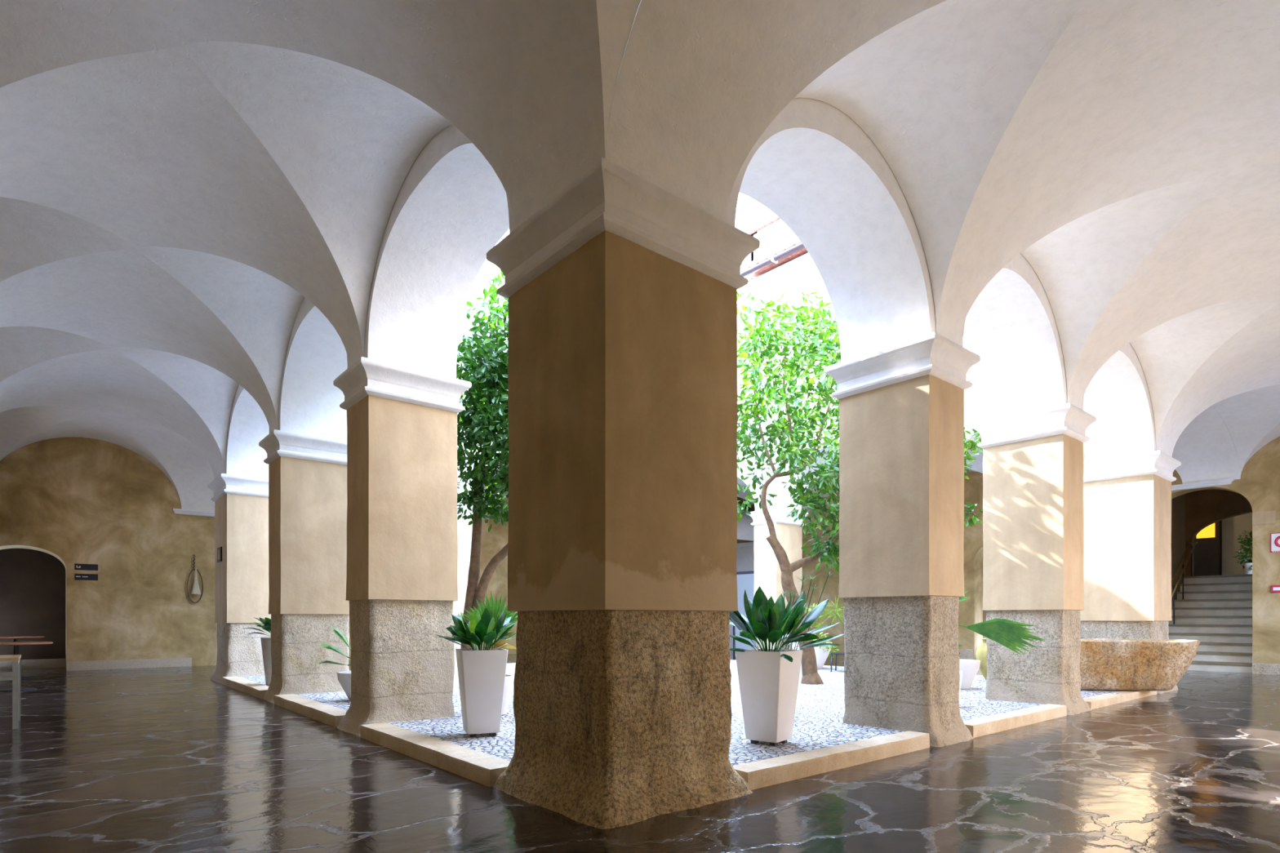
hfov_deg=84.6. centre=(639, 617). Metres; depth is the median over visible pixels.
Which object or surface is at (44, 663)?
baseboard
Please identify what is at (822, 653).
pot
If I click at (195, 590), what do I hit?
lantern
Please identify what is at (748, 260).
wall
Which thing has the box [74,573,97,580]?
direction sign
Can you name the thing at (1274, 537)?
fire sign
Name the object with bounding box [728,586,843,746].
potted aspidistra
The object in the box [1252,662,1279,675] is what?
baseboard
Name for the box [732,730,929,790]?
stone kerb
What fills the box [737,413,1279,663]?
wall
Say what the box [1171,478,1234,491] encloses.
trim
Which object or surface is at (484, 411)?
tree
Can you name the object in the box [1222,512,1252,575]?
wall
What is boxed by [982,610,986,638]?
wall
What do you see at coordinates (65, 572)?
wall
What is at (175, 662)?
baseboard
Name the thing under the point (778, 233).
wall
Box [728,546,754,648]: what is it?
wall
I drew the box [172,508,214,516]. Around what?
trim
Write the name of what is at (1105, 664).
trough
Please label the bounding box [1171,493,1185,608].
wall
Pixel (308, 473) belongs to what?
pier
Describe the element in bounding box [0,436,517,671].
wall
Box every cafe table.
[0,635,44,679]
[0,641,53,691]
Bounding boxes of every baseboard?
[0,658,65,669]
[66,657,191,671]
[958,648,973,659]
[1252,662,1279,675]
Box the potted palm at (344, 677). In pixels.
[311,626,351,700]
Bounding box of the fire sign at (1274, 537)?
[1270,533,1279,552]
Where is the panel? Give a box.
[1196,523,1214,538]
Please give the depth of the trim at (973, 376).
12.73 m
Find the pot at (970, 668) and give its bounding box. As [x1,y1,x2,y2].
[959,658,980,689]
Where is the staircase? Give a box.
[1168,542,1252,673]
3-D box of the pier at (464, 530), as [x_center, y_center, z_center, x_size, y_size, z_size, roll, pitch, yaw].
[-4.369,-0.682,15.484,1.174,3.664,1.364,0,0,-40]
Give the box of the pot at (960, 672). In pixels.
[959,671,962,695]
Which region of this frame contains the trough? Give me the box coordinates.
[1080,638,1199,691]
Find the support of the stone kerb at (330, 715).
on the floor
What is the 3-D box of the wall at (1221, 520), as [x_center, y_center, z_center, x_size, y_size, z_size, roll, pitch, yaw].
[17.567,-2.850,20.187,0.100,4.000,6.000,0,0,-40]
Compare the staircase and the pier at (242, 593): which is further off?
the staircase
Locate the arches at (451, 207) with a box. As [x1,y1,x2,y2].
[225,1,640,478]
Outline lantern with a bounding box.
[186,554,203,603]
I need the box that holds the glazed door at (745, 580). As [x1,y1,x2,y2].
[733,570,755,658]
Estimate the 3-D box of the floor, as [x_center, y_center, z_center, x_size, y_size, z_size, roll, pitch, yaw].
[-0.078,1.150,14.134,20.500,0.001,22.950,0,0,-40]
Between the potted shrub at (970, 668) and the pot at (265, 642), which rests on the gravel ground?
the potted shrub at (970, 668)
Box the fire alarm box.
[1271,585,1279,592]
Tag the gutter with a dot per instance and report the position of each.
(774, 259)
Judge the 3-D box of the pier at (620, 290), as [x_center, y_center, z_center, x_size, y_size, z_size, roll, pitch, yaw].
[-0.127,-0.682,4.710,1.313,3.664,1.321,0,0,-40]
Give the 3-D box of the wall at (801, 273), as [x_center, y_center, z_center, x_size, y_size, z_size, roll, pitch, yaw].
[3.958,-5.282,15.947,0.948,5.535,11.150,0,0,-40]
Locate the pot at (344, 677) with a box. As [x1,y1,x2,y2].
[337,671,351,700]
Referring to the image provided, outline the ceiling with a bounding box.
[0,0,1279,541]
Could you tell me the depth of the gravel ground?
7.13 m
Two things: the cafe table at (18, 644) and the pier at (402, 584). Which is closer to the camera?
the pier at (402, 584)
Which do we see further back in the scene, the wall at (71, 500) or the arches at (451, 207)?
the wall at (71, 500)
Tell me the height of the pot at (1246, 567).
0.350 m
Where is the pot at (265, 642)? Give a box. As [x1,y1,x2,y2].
[260,637,271,685]
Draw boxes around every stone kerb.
[222,676,268,698]
[273,693,346,727]
[360,722,510,786]
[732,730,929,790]
[963,703,1066,737]
[1083,690,1156,709]
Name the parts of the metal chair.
leg, leg, seat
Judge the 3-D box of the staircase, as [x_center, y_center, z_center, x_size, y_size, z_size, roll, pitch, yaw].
[13.251,-0.374,16.179,3.104,3.048,1.780,0,0,-40]
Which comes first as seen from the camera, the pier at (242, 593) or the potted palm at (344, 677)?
the potted palm at (344, 677)
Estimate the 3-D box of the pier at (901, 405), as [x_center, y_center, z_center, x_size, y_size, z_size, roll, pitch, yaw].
[2.537,-0.682,6.853,0.876,3.664,1.148,0,0,-40]
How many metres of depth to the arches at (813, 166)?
6.54 m
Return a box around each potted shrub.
[958,644,980,689]
[1233,530,1252,574]
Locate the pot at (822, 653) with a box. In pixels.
[791,641,831,669]
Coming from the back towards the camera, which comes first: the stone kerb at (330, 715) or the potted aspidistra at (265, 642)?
the potted aspidistra at (265, 642)
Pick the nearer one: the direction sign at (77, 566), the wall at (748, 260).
the direction sign at (77, 566)
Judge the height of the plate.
0.260 m
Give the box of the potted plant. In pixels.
[791,603,839,669]
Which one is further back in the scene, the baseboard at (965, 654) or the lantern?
the baseboard at (965, 654)
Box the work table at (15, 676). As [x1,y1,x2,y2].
[0,654,21,728]
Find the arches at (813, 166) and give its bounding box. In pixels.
[724,97,1155,461]
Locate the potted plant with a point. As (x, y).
(822, 653)
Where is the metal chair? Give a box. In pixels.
[830,652,844,672]
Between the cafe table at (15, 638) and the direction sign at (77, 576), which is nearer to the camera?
the cafe table at (15, 638)
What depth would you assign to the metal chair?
13.50 m
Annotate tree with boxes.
[456,265,508,648]
[737,289,982,684]
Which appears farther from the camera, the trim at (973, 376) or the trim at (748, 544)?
the trim at (748, 544)
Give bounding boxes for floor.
[0,650,1279,852]
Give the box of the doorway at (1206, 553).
[1193,520,1220,576]
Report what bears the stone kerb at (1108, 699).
on the floor
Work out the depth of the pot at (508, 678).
7.52 m
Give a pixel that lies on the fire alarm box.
(1274, 588)
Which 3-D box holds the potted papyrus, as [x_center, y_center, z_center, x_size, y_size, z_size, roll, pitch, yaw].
[1.751,0.267,7.386,0.642,1.566,0.697,0,0,-40]
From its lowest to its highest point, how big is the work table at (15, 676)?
0.735 m
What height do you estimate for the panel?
0.610 m
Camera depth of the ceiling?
5.62 m
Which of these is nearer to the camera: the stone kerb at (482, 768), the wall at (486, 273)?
the stone kerb at (482, 768)
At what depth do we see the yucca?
9.59 m
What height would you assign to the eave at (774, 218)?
0.350 m
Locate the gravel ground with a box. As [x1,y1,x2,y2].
[239,659,1129,765]
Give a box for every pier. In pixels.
[207,473,271,683]
[258,429,349,703]
[333,356,471,736]
[453,502,473,666]
[486,156,759,829]
[749,507,808,649]
[823,332,980,746]
[970,403,1096,715]
[1080,450,1181,693]
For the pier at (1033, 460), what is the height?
3.664 m
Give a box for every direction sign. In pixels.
[74,563,97,570]
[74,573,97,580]
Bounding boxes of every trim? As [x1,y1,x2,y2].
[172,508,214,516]
[737,372,979,440]
[737,542,754,547]
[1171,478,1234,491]
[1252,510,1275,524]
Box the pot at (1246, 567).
[1241,563,1252,574]
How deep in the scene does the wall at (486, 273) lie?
15.43 m
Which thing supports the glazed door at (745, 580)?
on the floor
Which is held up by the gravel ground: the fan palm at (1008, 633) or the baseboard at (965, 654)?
the fan palm at (1008, 633)
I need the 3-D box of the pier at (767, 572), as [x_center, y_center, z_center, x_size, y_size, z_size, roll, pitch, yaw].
[3.289,-0.682,16.741,1.174,3.664,0.878,0,0,-40]
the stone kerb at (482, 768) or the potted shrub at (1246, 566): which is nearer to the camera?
the stone kerb at (482, 768)
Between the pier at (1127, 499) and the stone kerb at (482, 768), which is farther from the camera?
the pier at (1127, 499)
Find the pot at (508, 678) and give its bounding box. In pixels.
[501,674,513,715]
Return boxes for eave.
[741,238,808,279]
[750,215,780,232]
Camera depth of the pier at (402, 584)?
7.13 m
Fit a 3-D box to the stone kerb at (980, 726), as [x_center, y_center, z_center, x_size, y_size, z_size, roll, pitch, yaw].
[4.027,1.089,7.545,2.380,0.122,0.199,0,0,-40]
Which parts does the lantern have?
twisted cord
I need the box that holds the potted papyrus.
[772,570,837,649]
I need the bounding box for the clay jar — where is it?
[975,638,986,680]
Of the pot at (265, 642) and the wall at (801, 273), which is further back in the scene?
the wall at (801, 273)
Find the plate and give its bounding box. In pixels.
[217,546,222,562]
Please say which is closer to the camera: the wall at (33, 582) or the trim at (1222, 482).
the trim at (1222, 482)
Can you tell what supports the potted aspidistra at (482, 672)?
on the gravel ground
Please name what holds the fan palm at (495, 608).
on the gravel ground
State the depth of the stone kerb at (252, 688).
10.88 m
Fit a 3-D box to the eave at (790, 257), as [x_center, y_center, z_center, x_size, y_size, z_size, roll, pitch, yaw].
[5.378,-8.395,13.986,1.300,0.570,7.800,0,0,-40]
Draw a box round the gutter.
[740,242,804,276]
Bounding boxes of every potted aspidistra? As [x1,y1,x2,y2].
[242,617,271,685]
[435,608,516,737]
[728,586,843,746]
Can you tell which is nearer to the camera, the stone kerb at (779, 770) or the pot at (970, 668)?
the stone kerb at (779, 770)
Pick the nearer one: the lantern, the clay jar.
the clay jar
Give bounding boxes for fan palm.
[462,590,517,715]
[958,589,1044,695]
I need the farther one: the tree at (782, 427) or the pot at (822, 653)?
the pot at (822, 653)
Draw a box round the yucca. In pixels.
[819,595,844,627]
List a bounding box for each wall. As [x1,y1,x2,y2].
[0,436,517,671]
[0,548,65,659]
[65,572,66,668]
[457,258,508,496]
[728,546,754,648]
[737,253,1084,511]
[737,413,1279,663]
[741,233,753,280]
[751,218,798,279]
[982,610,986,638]
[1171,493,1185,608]
[1185,489,1252,576]
[1220,520,1222,575]
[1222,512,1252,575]
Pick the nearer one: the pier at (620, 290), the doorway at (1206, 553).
the pier at (620, 290)
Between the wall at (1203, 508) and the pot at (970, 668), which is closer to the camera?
the pot at (970, 668)

